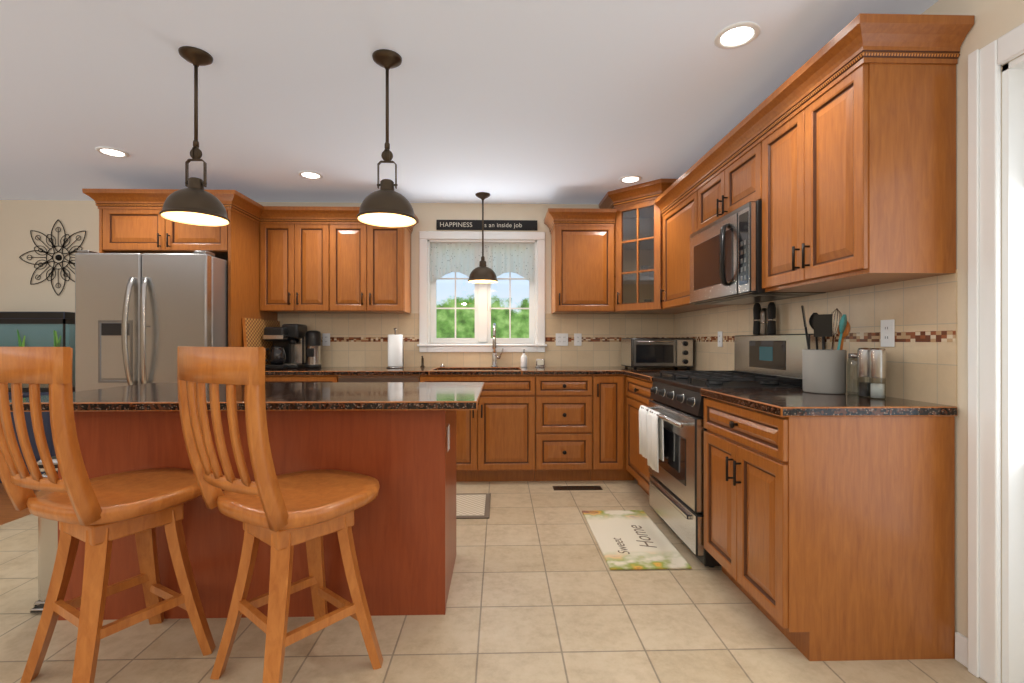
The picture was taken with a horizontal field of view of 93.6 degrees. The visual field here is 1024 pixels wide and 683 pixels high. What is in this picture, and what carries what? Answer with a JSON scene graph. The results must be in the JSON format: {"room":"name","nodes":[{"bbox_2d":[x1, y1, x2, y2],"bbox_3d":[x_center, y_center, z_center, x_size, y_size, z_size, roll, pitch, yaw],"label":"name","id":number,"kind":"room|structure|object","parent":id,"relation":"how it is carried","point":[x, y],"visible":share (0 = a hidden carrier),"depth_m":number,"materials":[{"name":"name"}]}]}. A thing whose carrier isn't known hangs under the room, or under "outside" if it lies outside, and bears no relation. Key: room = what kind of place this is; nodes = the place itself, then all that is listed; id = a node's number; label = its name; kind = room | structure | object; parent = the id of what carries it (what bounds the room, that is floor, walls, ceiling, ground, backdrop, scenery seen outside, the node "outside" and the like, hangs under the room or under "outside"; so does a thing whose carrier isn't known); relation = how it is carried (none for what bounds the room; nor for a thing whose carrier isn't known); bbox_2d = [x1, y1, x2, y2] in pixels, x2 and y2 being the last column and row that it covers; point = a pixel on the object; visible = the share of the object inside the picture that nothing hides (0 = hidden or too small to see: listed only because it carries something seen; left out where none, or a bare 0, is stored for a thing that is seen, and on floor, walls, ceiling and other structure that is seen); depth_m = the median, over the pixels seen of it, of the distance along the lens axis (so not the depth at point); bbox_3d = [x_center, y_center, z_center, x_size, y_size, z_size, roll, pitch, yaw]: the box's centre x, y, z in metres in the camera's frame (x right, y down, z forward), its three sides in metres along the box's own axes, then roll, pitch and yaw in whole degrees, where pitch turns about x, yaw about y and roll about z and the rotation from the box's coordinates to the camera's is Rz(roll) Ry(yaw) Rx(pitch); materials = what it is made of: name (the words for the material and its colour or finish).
{"room":"kitchen","nodes":[
{"label":"kitchen","id":0,"kind":"room"},
{"bbox_2d":[0,483,37,524],"bbox_3d":[-4.486,1.175,0.933,2.680,0.050,7.300,0,0,-2],"label":"floor","id":1,"kind":"structure","parent":0,"point":[9,512],"depth_m":3.27,"materials":[{"name":"brown wood"}]},
{"bbox_2d":[0,312,74,482],"bbox_3d":[-4.169,0.453,4.113,1.050,1.395,0.499,0,0,-2],"label":"aquarium","id":2,"kind":"object","parent":1,"relation":"on","point":[37,329],"visible":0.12,"depth_m":3.95,"materials":[{"name":"blue"}]},
{"bbox_2d":[0,200,599,346],"bbox_3d":[-2.089,-0.070,4.527,7.660,2.440,0.160,0,0,-2],"label":"wall","id":3,"kind":"structure","parent":0,"point":[19,221],"depth_m":4.39,"materials":[{"name":"beige paint"}]},
{"bbox_2d":[19,219,85,295],"bbox_3d":[-4.136,-0.765,4.380,0.695,0.695,0.011,0,0,-2],"label":"art","id":4,"kind":"object","parent":3,"relation":"attached to","point":[58,258],"visible":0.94,"depth_m":4.38,"materials":[{"name":"black metal"}]},
{"bbox_2d":[98,189,257,268],"bbox_3d":[-2.646,-0.913,4.040,0.940,0.446,0.775,0,0,-2],"label":"upper cabinet","id":5,"kind":"object","parent":3,"relation":"attached to","point":[130,220],"depth_m":3.65,"materials":[{"name":"brown wood"}]},
{"bbox_2d":[258,205,329,312],"bbox_3d":[-1.864,-0.698,4.278,0.588,0.876,0.340,0,0,-2],"label":"upper cabinet","id":6,"kind":"object","parent":3,"relation":"attached to","point":[294,241],"depth_m":4.11,"materials":[{"name":"brown wood"}]},
{"bbox_2d":[330,207,413,313],"bbox_3d":[-1.252,-0.698,4.294,0.637,0.876,0.340,0,0,-2],"label":"upper cabinet","id":7,"kind":"object","parent":3,"relation":"attached to","point":[370,265],"depth_m":4.13,"materials":[{"name":"brown wood"}]},
{"bbox_2d":[278,313,673,366],"bbox_3d":[-0.312,-0.006,4.489,3.708,0.512,0.008,0,0,-2],"label":"backsplash","id":8,"kind":"structure","parent":3,"relation":"attached to","point":[356,339],"depth_m":4.48,"materials":[{"name":"tile"}]},
{"bbox_2d":[322,333,329,345],"bbox_3d":[-1.717,-0.018,4.444,0.070,0.115,0.008,0,0,-2],"label":"electrical outlet","id":9,"kind":"object","parent":8,"relation":"attached to","point":[325,336],"depth_m":4.44,"materials":[{"name":"white plastic"}]},
{"bbox_2d":[556,333,567,345],"bbox_3d":[0.467,-0.018,4.501,0.116,0.115,0.008,0,0,-2],"label":"electrical outlet","id":10,"kind":"object","parent":8,"relation":"attached to","point":[561,339],"depth_m":4.50,"materials":[{"name":"white plastic"}]},
{"bbox_2d":[574,333,581,345],"bbox_3d":[0.618,-0.018,4.505,0.070,0.115,0.008,0,0,-2],"label":"electrical outlet","id":11,"kind":"object","parent":8,"relation":"attached to","point":[577,336],"depth_m":4.50,"materials":[{"name":"white plastic"}]},
{"bbox_2d":[417,231,546,351],"bbox_3d":[-0.277,-0.463,4.534,1.203,1.125,0.170,0,0,-2],"label":"window","id":12,"kind":"structure","parent":3,"relation":"in","point":[481,341],"depth_m":4.49,"materials":[{"name":"white"}]},
{"bbox_2d":[430,242,534,282],"bbox_3d":[-0.277,-0.750,4.539,1.053,0.390,0.032,0,0,-2],"label":"valance curtain","id":13,"kind":"object","parent":12,"relation":"attached to","point":[465,258],"visible":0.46,"depth_m":4.54,"materials":[{"name":"fabric"}]},
{"bbox_2d":[436,220,536,230],"bbox_3d":[-0.233,-1.086,4.485,0.940,0.092,0.019,0,0,-2],"label":"sign","id":14,"kind":"object","parent":3,"relation":"attached to","point":[488,224],"visible":0.96,"depth_m":4.48,"materials":[{"name":"black"}]},
{"bbox_2d":[550,209,617,313],"bbox_3d":[0.628,-0.698,4.343,0.517,0.876,0.340,0,0,-2],"label":"upper cabinet","id":15,"kind":"object","parent":3,"relation":"attached to","point":[582,240],"depth_m":4.18,"materials":[{"name":"brown wood"}]},
{"bbox_2d":[0,0,937,203],"bbox_3d":[-1.994,-1.340,0.898,7.660,0.100,7.500,0,0,-2],"label":"ceiling","id":16,"kind":"structure","parent":0,"point":[547,101],"depth_m":2.48,"materials":[{"name":"white paint"}]},
{"bbox_2d":[95,147,128,157],"bbox_3d":[-2.716,-1.286,3.270,0.180,0.008,0.180,0,0,-2],"label":"recessed light","id":17,"kind":"object","parent":16,"relation":"in","point":[112,152],"visible":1,"depth_m":3.26,"materials":[{"name":"white glass"}]},
{"bbox_2d":[159,46,229,225],"bbox_3d":[-1.422,-0.920,2.163,0.267,0.740,0.267,0,0,-2],"label":"pendant light","id":18,"kind":"object","parent":16,"relation":"hanging from","point":[194,203],"visible":1,"depth_m":2.15,"materials":[{"name":"brown metal"}]},
{"bbox_2d":[298,171,322,178],"bbox_3d":[-1.558,-1.286,3.720,0.180,0.008,0.180,0,0,-2],"label":"recessed light","id":19,"kind":"object","parent":16,"relation":"in","point":[309,174],"visible":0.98,"depth_m":3.71,"materials":[{"name":"white glass"}]},
{"bbox_2d":[357,49,416,226],"bbox_3d":[-0.567,-0.920,2.186,0.267,0.740,0.267,0,0,-2],"label":"pendant light","id":20,"kind":"object","parent":16,"relation":"hanging from","point":[386,205],"visible":1,"depth_m":2.16,"materials":[{"name":"brown metal"}]},
{"bbox_2d":[468,192,497,283],"bbox_3d":[-0.255,-0.907,4.215,0.267,0.766,0.267,0,0,-2],"label":"pendant light","id":21,"kind":"object","parent":16,"relation":"hanging from","point":[482,273],"visible":1,"depth_m":4.17,"materials":[{"name":"brown metal"}]},
{"bbox_2d":[619,175,641,182],"bbox_3d":[0.940,-1.286,3.816,0.180,0.008,0.180,0,0,-2],"label":"recessed light","id":22,"kind":"object","parent":16,"relation":"in","point":[631,179],"visible":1,"depth_m":3.80,"materials":[{"name":"white glass"}]},
{"bbox_2d":[714,21,760,48],"bbox_3d":[0.947,-1.286,2.026,0.180,0.008,0.180,0,0,-2],"label":"recessed light","id":23,"kind":"object","parent":16,"relation":"in","point":[736,35],"visible":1,"depth_m":2.02,"materials":[{"name":"white"}]},
{"bbox_2d":[0,478,986,682],"bbox_3d":[-0.657,1.175,1.033,4.980,0.050,7.300,0,0,-2],"label":"floor","id":24,"kind":"structure","parent":0,"point":[540,591],"depth_m":1.91,"materials":[{"name":"beige tile"}]},
{"bbox_2d":[30,456,57,613],"bbox_3d":[-1.973,0.830,2.236,0.180,0.640,0.434,0,0,-2],"label":"trash can","id":25,"kind":"object","parent":24,"relation":"on","point":[47,539],"visible":0.1,"depth_m":2.07,"materials":[{"name":"silver metal"}]},
{"bbox_2d":[0,347,215,682],"bbox_3d":[-1.400,0.585,1.675,0.600,1.138,0.631,0,0,-2],"label":"stool","id":26,"kind":"object","parent":24,"relation":"on","point":[97,515],"visible":0.96,"depth_m":1.54,"materials":[{"name":"brown wood"}]},
{"bbox_2d":[75,250,227,391],"bbox_3d":[-2.635,0.253,3.847,0.914,1.795,1.050,0,0,-2],"label":"fridge","id":27,"kind":"object","parent":24,"relation":"on","point":[140,318],"visible":0.5,"depth_m":3.39,"materials":[{"name":"grey metal"}]},
{"bbox_2d":[9,382,484,619],"bbox_3d":[-1.083,0.691,2.286,1.875,0.918,0.884,0,0,-2],"label":"kitchen island","id":28,"kind":"object","parent":24,"relation":"on","point":[397,440],"visible":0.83,"depth_m":2.01,"materials":[{"name":"brown wood"}]},
{"bbox_2d":[177,346,382,682],"bbox_3d":[-0.772,0.585,1.644,0.629,1.138,0.645,0,0,-2],"label":"stool","id":29,"kind":"object","parent":24,"relation":"on","point":[282,515],"visible":1,"depth_m":1.51,"materials":[{"name":"brown wood"}]},
{"bbox_2d":[265,370,344,382],"bbox_3d":[-1.776,0.710,4.129,0.757,0.880,0.632,0,0,-2],"label":"base cabinet","id":30,"kind":"object","parent":24,"relation":"on","point":[271,376],"depth_m":3.81,"materials":[{"name":"brown wood"}]},
{"bbox_2d":[242,318,279,364],"bbox_3d":[-2.129,0.023,4.125,0.048,0.420,0.612,0,0,-2],"label":"board","id":31,"kind":"object","parent":30,"relation":"on","point":[253,331],"visible":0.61,"depth_m":4.00,"materials":[{"name":"brown wood"}]},
{"bbox_2d":[263,327,292,368],"bbox_3d":[-2.014,0.056,4.143,0.183,0.355,0.251,0,0,-2],"label":"coffee maker","id":32,"kind":"object","parent":30,"relation":"on","point":[280,353],"visible":0.75,"depth_m":4.06,"materials":[{"name":"black plastic"}]},
{"bbox_2d":[282,324,306,368],"bbox_3d":[-1.911,0.041,4.231,0.144,0.385,0.220,0,0,-2],"label":"coffee maker","id":33,"kind":"object","parent":30,"relation":"on","point":[296,333],"visible":0.79,"depth_m":4.24,"materials":[{"name":"black plastic"}]},
{"bbox_2d":[305,330,320,367],"bbox_3d":[-1.760,0.068,4.252,0.136,0.330,0.143,0,0,-2],"label":"coffee maker","id":34,"kind":"object","parent":30,"relation":"on","point":[313,346],"visible":1,"depth_m":4.20,"materials":[{"name":"black plastic"}]},
{"bbox_2d":[337,370,424,381],"bbox_3d":[-1.074,0.710,4.147,0.648,0.880,0.632,0,0,-2],"label":"base cabinet","id":35,"kind":"object","parent":24,"relation":"on","point":[350,375],"depth_m":3.83,"materials":[{"name":"brown wood"}]},
{"bbox_2d":[386,328,403,367],"bbox_3d":[-1.038,0.056,4.274,0.156,0.355,0.156,0,0,-2],"label":"paper towel holder","id":36,"kind":"object","parent":35,"relation":"on","point":[395,351],"visible":1,"depth_m":4.22,"materials":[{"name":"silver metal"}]},
{"bbox_2d":[420,356,424,366],"bbox_3d":[-0.815,0.181,4.365,0.040,0.105,0.070,0,0,-2],"label":"pump","id":37,"kind":"object","parent":35,"relation":"on","point":[422,361],"visible":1,"depth_m":4.37,"materials":[{"name":"brown"}]},
{"bbox_2d":[456,493,490,518],"bbox_3d":[-0.521,1.144,3.357,0.735,0.010,0.500,0,0,-2],"label":"area rug","id":38,"kind":"object","parent":24,"relation":"on","point":[472,505],"visible":0.44,"depth_m":3.34,"materials":[{"name":"beige fabric"}]},
{"bbox_2d":[421,370,536,481],"bbox_3d":[-0.284,0.710,4.168,0.932,0.880,0.632,0,0,-2],"label":"base cabinet","id":39,"kind":"object","parent":24,"relation":"on","point":[497,440],"depth_m":3.86,"materials":[{"name":"brown wood"}]},
{"bbox_2d":[491,323,503,366],"bbox_3d":[-0.133,0.034,4.335,0.117,0.398,0.240,0,0,-2],"label":"faucet","id":40,"kind":"object","parent":39,"relation":"on","point":[495,357],"visible":1,"depth_m":4.40,"materials":[{"name":"silver metal"}]},
{"bbox_2d":[521,349,526,366],"bbox_3d":[0.110,0.150,4.399,0.060,0.165,0.070,0,0,-2],"label":"soap dispenser","id":41,"kind":"object","parent":39,"relation":"on","point":[523,360],"visible":1,"depth_m":4.38,"materials":[{"name":"white plastic"}]},
{"bbox_2d":[537,370,596,480],"bbox_3d":[0.413,0.710,4.186,0.462,0.880,0.632,0,0,-2],"label":"base cabinet","id":42,"kind":"object","parent":24,"relation":"on","point":[566,399],"depth_m":3.88,"materials":[{"name":"brown wood"}]},
{"bbox_2d":[535,359,544,366],"bbox_3d":[0.259,0.196,4.418,0.090,0.075,0.060,0,0,-2],"label":"sponge caddy","id":43,"kind":"object","parent":42,"relation":"on","point":[540,362],"visible":1,"depth_m":4.39,"materials":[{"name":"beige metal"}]},
{"bbox_2d":[553,486,602,489],"bbox_3d":[0.512,1.147,3.765,0.380,0.006,0.100,0,0,-2],"label":"floor vent","id":44,"kind":"object","parent":24,"relation":"in","point":[577,488],"visible":1,"depth_m":3.75,"materials":[{"name":"brown metal"}]},
{"bbox_2d":[593,370,624,480],"bbox_3d":[0.787,0.710,4.196,0.287,0.880,0.632,0,0,-2],"label":"base cabinet","id":45,"kind":"object","parent":24,"relation":"on","point":[610,383],"depth_m":3.88,"materials":[{"name":"brown wood"}]},
{"bbox_2d":[621,338,693,368],"bbox_3d":[1.256,0.102,4.166,0.530,0.262,0.397,0,0,-2],"label":"toaster oven","id":46,"kind":"object","parent":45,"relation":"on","point":[636,353],"visible":1,"depth_m":4.00,"materials":[{"name":"silver metal"}]},
{"bbox_2d":[582,510,691,569],"bbox_3d":[0.690,1.143,2.832,0.417,0.012,0.825,0,0,-2],"label":"area rug","id":47,"kind":"object","parent":24,"relation":"on","point":[631,539],"visible":1,"depth_m":2.72,"materials":[{"name":"beige fabric"}]},
{"bbox_2d":[625,374,748,494],"bbox_3d":[1.238,0.710,3.549,0.640,0.880,0.696,0,0,-2],"label":"base cabinet","id":48,"kind":"object","parent":24,"relation":"on","point":[637,386],"depth_m":3.59,"materials":[{"name":"brown wood"}]},
{"bbox_2d":[639,334,824,566],"bbox_3d":[1.203,0.555,2.807,0.744,1.190,0.776,0,0,-2],"label":"range","id":49,"kind":"object","parent":24,"relation":"on","point":[672,429],"visible":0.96,"depth_m":2.67,"materials":[{"name":"silver metal"}]},
{"bbox_2d":[753,303,760,334],"bbox_3d":[1.525,-0.141,2.991,0.048,0.200,0.047,0,0,-2],"label":"mill","id":50,"kind":"object","parent":49,"relation":"on","point":[756,317],"visible":0.92,"depth_m":2.97,"materials":[{"name":"black metal"}]},
{"bbox_2d":[760,308,767,334],"bbox_3d":[1.527,-0.121,2.911,0.048,0.160,0.047,0,0,-2],"label":"mill","id":51,"kind":"object","parent":49,"relation":"on","point":[763,320],"visible":0.88,"depth_m":2.89,"materials":[{"name":"silver metal"}]},
{"bbox_2d":[767,302,775,334],"bbox_3d":[1.529,-0.137,2.831,0.048,0.190,0.047,0,0,-2],"label":"mill","id":52,"kind":"object","parent":49,"relation":"on","point":[771,319],"visible":1,"depth_m":2.81,"materials":[{"name":"black metal"}]},
{"bbox_2d":[700,390,957,660],"bbox_3d":[1.281,0.710,2.076,0.630,0.880,0.683,0,0,-2],"label":"base cabinet","id":53,"kind":"object","parent":24,"relation":"on","point":[829,527],"depth_m":1.74,"materials":[{"name":"brown wood"}]},
{"bbox_2d":[801,306,849,393],"bbox_3d":[1.437,0.033,2.199,0.192,0.399,0.190,0,0,-2],"label":"utensil crock","id":54,"kind":"object","parent":53,"relation":"on","point":[823,370],"visible":1,"depth_m":2.14,"materials":[{"name":"grey ceramic"}]},
{"bbox_2d":[847,353,864,394],"bbox_3d":[1.505,0.142,2.105,0.064,0.182,0.064,0,0,-2],"label":"glass jar","id":55,"kind":"object","parent":53,"relation":"on","point":[852,355],"visible":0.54,"depth_m":2.11,"materials":[{"name":"clear glass"}]},
{"bbox_2d":[857,348,872,396],"bbox_3d":[1.492,0.130,2.030,0.056,0.207,0.056,0,0,-2],"label":"pepper mill","id":56,"kind":"object","parent":53,"relation":"on","point":[863,367],"visible":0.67,"depth_m":2.02,"materials":[{"name":"silver glass"}]},
{"bbox_2d":[869,348,885,398],"bbox_3d":[1.494,0.130,1.965,0.056,0.207,0.056,0,0,-2],"label":"pepper mill","id":57,"kind":"object","parent":53,"relation":"on","point":[877,363],"visible":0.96,"depth_m":1.95,"materials":[{"name":"silver glass"}]},
{"bbox_2d":[614,193,665,304],"bbox_3d":[1.055,-0.745,4.030,0.306,0.853,0.306,0,0,-2],"label":"upper cabinet","id":58,"kind":"object","parent":0,"relation":"attached to","point":[637,216],"depth_m":4.13,"materials":[{"name":"brown wood"}]},
{"bbox_2d":[922,0,1023,682],"bbox_3d":[1.717,-0.070,0.895,0.160,2.440,7.300,0,0,-2],"label":"wall","id":59,"kind":"structure","parent":0,"point":[994,20],"depth_m":1.72,"materials":[{"name":"beige paint"}]},
{"bbox_2d":[662,173,728,312],"bbox_3d":[1.392,-0.698,3.541,0.340,0.876,0.673,0,0,-2],"label":"upper cabinet","id":60,"kind":"object","parent":59,"relation":"attached to","point":[678,205],"depth_m":3.56,"materials":[{"name":"brown wood"}]},
{"bbox_2d":[694,113,757,232],"bbox_3d":[1.411,-0.926,2.813,0.340,0.420,0.781,0,0,-2],"label":"upper cabinet","id":61,"kind":"object","parent":59,"relation":"attached to","point":[727,180],"depth_m":2.75,"materials":[{"name":"brown wood"}]},
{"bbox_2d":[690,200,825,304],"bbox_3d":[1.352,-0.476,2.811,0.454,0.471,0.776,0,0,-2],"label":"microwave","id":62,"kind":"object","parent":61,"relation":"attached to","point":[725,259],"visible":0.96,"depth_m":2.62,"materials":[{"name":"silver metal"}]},
{"bbox_2d":[674,269,956,406],"bbox_3d":[1.574,-0.006,3.137,0.008,0.512,2.790,0,0,-2],"label":"backsplash","id":63,"kind":"structure","parent":59,"relation":"attached to","point":[921,360],"depth_m":2.05,"materials":[{"name":"tile"}]},
{"bbox_2d":[718,331,722,346],"bbox_3d":[1.554,-0.018,3.592,0.008,0.115,0.070,0,0,-2],"label":"electrical outlet","id":64,"kind":"object","parent":63,"relation":"attached to","point":[720,333],"depth_m":3.58,"materials":[{"name":"white plastic"}]},
{"bbox_2d":[881,319,894,346],"bbox_3d":[1.594,-0.035,2.042,0.008,0.115,0.070,0,0,-2],"label":"electrical outlet","id":65,"kind":"object","parent":63,"relation":"attached to","point":[887,333],"depth_m":2.03,"materials":[{"name":"white plastic"}]},
{"bbox_2d":[758,21,965,291],"bbox_3d":[1.431,-0.698,2.080,0.340,0.876,0.684,0,0,-2],"label":"upper cabinet","id":66,"kind":"object","parent":59,"relation":"attached to","point":[836,155],"depth_m":1.74,"materials":[{"name":"brown wood"}]},
{"bbox_2d":[955,23,1023,682],"bbox_3d":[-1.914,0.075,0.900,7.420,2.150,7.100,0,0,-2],"label":"door frame","id":67,"kind":"structure","parent":59,"relation":"attached to","point":[978,652],"depth_m":1.59,"materials":[{"name":"white wood"}]},
{"label":"outside","id":68,"kind":"structure","parent":0,"visible":0},
{"bbox_2d":[437,272,528,337],"bbox_3d":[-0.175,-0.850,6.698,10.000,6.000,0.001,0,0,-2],"label":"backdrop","id":69,"kind":"structure","parent":68,"point":[470,314],"depth_m":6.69,"materials":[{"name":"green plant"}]}
]}

